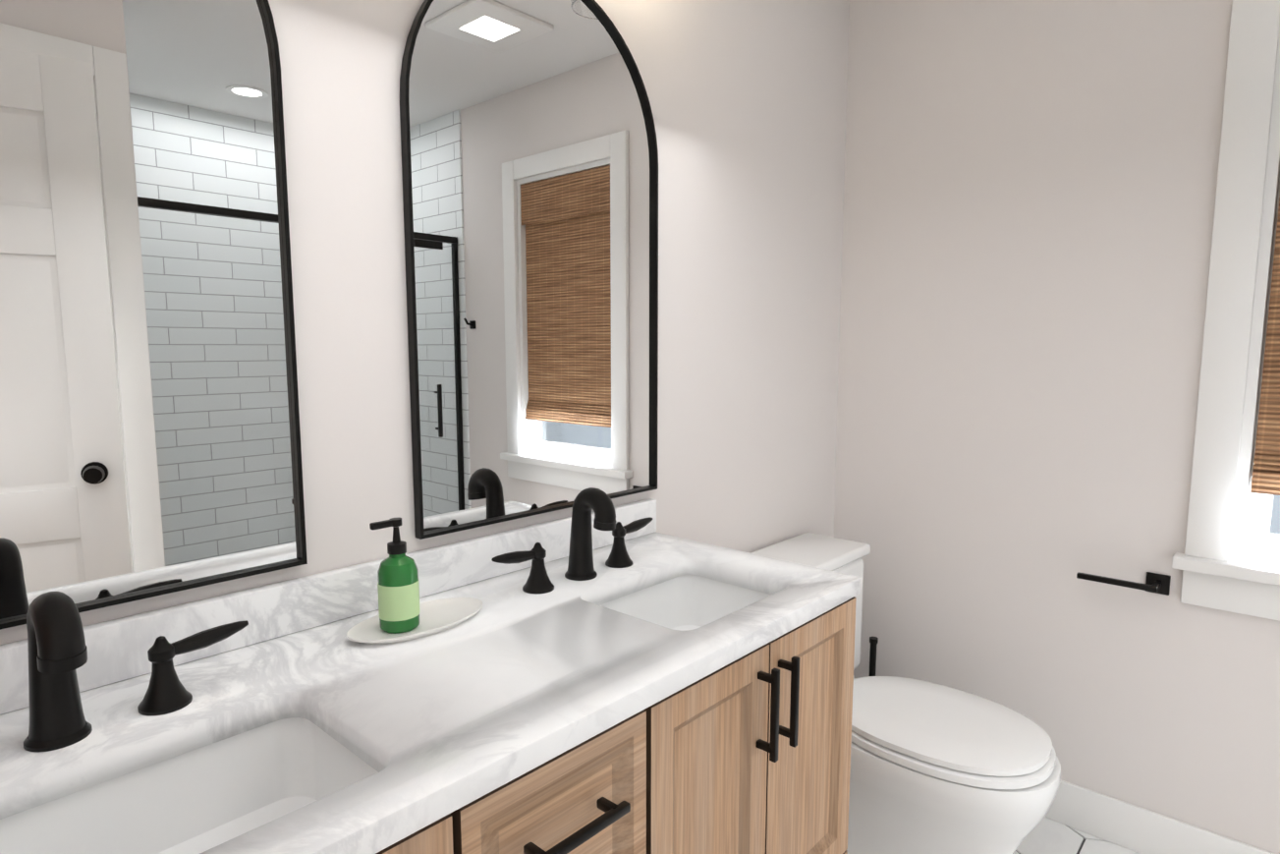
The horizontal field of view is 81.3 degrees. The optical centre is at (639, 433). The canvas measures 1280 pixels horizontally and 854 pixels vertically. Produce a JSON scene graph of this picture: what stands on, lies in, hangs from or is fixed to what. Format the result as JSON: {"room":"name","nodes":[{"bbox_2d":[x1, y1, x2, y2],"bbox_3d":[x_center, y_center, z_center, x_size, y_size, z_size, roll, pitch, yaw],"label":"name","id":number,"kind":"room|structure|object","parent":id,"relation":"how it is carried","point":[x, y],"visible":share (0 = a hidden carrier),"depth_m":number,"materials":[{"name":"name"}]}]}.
{"room":"bathroom","nodes":[
{"label":"bathroom","id":0,"kind":"room"},
{"bbox_2d":[0,0,849,645],"bbox_3d":[-0.208,-0.098,1.538,0.100,2.440,2.610,6,9,42],"label":"wall","id":1,"kind":"structure","parent":0,"point":[747,98],"depth_m":1.77,"materials":[{"name":"white paint"}]},
{"bbox_2d":[0,0,307,629],"bbox_3d":[-0.723,-0.287,0.854,0.018,1.030,0.622,6,9,42],"label":"mirror","id":2,"kind":"object","parent":1,"relation":"attached to","point":[149,431],"visible":0.87,"depth_m":0.96,"materials":[{"name":"black metal"}]},
{"bbox_2d":[0,498,656,714],"bbox_3d":[-0.468,0.254,1.196,0.021,0.077,1.484,6,9,42],"label":"backsplash","id":3,"kind":"structure","parent":1,"relation":"attached to","point":[117,648],"depth_m":1.11,"materials":[{"name":"white stone"}]},
{"bbox_2d":[399,0,658,539],"bbox_3d":[-0.175,-0.359,1.455,0.018,1.035,0.622,6,9,42],"label":"mirror","id":4,"kind":"object","parent":1,"relation":"attached to","point":[529,158],"visible":0.98,"depth_m":1.41,"materials":[{"name":"black metal"}]},
{"bbox_2d":[834,0,1279,853],"bbox_3d":[1.768,-0.086,1.442,2.960,2.440,0.100,6,9,42],"label":"wall","id":5,"kind":"structure","parent":0,"point":[1029,198],"depth_m":1.99,"materials":[{"name":"white paint"}]},
{"bbox_2d":[1076,571,1170,595],"bbox_3d":[1.219,0.371,1.882,0.190,0.050,0.066,6,9,42],"label":"toilet paper holder","id":6,"kind":"object","parent":5,"relation":"attached to","point":[1155,583],"visible":1,"depth_m":1.85,"materials":[{"name":"black metal"}]},
{"bbox_2d":[1045,779,1275,853],"bbox_3d":[1.388,1.035,1.839,2.040,0.120,0.017,6,9,42],"label":"baseboard","id":7,"kind":"structure","parent":5,"relation":"attached to","point":[1131,826],"depth_m":1.91,"materials":[{"name":"white paint"}]},
{"bbox_2d":[1171,0,1279,620],"bbox_3d":[1.636,-0.284,1.505,0.820,1.453,0.150,6,9,42],"label":"window","id":8,"kind":"structure","parent":5,"relation":"in","point":[1214,576],"depth_m":1.71,"materials":[{"name":"white paint"}]},
{"bbox_2d":[1250,29,1279,532],"bbox_3d":[1.635,-0.370,1.493,0.562,1.060,0.042,6,9,42],"label":"shade","id":9,"kind":"object","parent":8,"relation":"attached to","point":[1265,374],"depth_m":1.70,"materials":[{"name":"brown wood"}]},
{"bbox_2d":[1013,816,1140,853],"bbox_3d":[0.957,1.237,0.640,3.376,0.003,2.800,6,9,42],"label":"floor","id":10,"kind":"structure","parent":0,"point":[1045,835],"depth_m":1.97,"materials":[{"name":"tile"}]},
{"bbox_2d":[0,568,860,853],"bbox_3d":[-0.269,0.762,1.075,0.556,0.838,1.486,6,9,42],"label":"bathroom vanity","id":11,"kind":"object","parent":10,"relation":"on","point":[668,695],"depth_m":0.96,"materials":[{"name":"brown wood"}]},
{"bbox_2d":[0,532,861,853],"bbox_3d":[-0.279,0.346,1.034,0.531,0.066,1.487,6,9,42],"label":"countertop","id":12,"kind":"structure","parent":11,"relation":"on","point":[444,714],"depth_m":0.95,"materials":[{"name":"white stone"}]},
{"bbox_2d":[23,591,248,752],"bbox_3d":[-0.623,0.252,0.795,0.116,0.173,0.405,6,9,42],"label":"faucet","id":13,"kind":"object","parent":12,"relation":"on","point":[57,648],"visible":1,"depth_m":0.80,"materials":[{"name":"black metal"}]},
{"bbox_2d":[346,597,482,644],"bbox_3d":[-0.343,0.291,1.157,0.120,0.013,0.224,6,9,42],"label":"soap tray","id":14,"kind":"object","parent":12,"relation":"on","point":[438,615],"visible":0.83,"depth_m":1.15,"materials":[{"name":"white ceramic"}]},
{"bbox_2d":[369,517,419,633],"bbox_3d":[-0.367,0.209,1.114,0.059,0.168,0.070,6,9,42],"label":"soap dispenser","id":15,"kind":"object","parent":14,"relation":"on","point":[398,586],"visible":1,"depth_m":1.10,"materials":[{"name":"green plastic"},{"name":"black plastic"}]},
{"bbox_2d":[491,487,652,594],"bbox_3d":[-0.091,0.185,1.378,0.116,0.173,0.405,6,9,42],"label":"faucet","id":16,"kind":"object","parent":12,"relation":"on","point":[598,502],"visible":1,"depth_m":1.37,"materials":[{"name":"black metal"}]},
{"bbox_2d":[868,636,878,675],"bbox_3d":[0.712,0.831,2.294,0.090,0.420,0.090,6,9,42],"label":"toilet brush","id":17,"kind":"object","parent":10,"relation":"on","point":[873,640],"visible":0.19,"depth_m":2.27,"materials":[{"name":"black metal"}]},
{"bbox_2d":[750,532,1060,853],"bbox_3d":[0.635,0.718,1.896,0.775,0.737,0.490,6,9,42],"label":"toilet","id":18,"kind":"object","parent":10,"relation":"on","point":[936,768],"visible":0.54,"depth_m":1.73,"materials":[{"name":"white ceramic"}]},
{"label":"outside","id":19,"kind":"structure","parent":0,"visible":0},
{"bbox_2d":[1270,494,1279,533],"bbox_3d":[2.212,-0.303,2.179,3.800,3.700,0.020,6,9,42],"label":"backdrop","id":20,"kind":"structure","parent":19,"point":[1275,510],"depth_m":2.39,"materials":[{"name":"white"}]}
]}

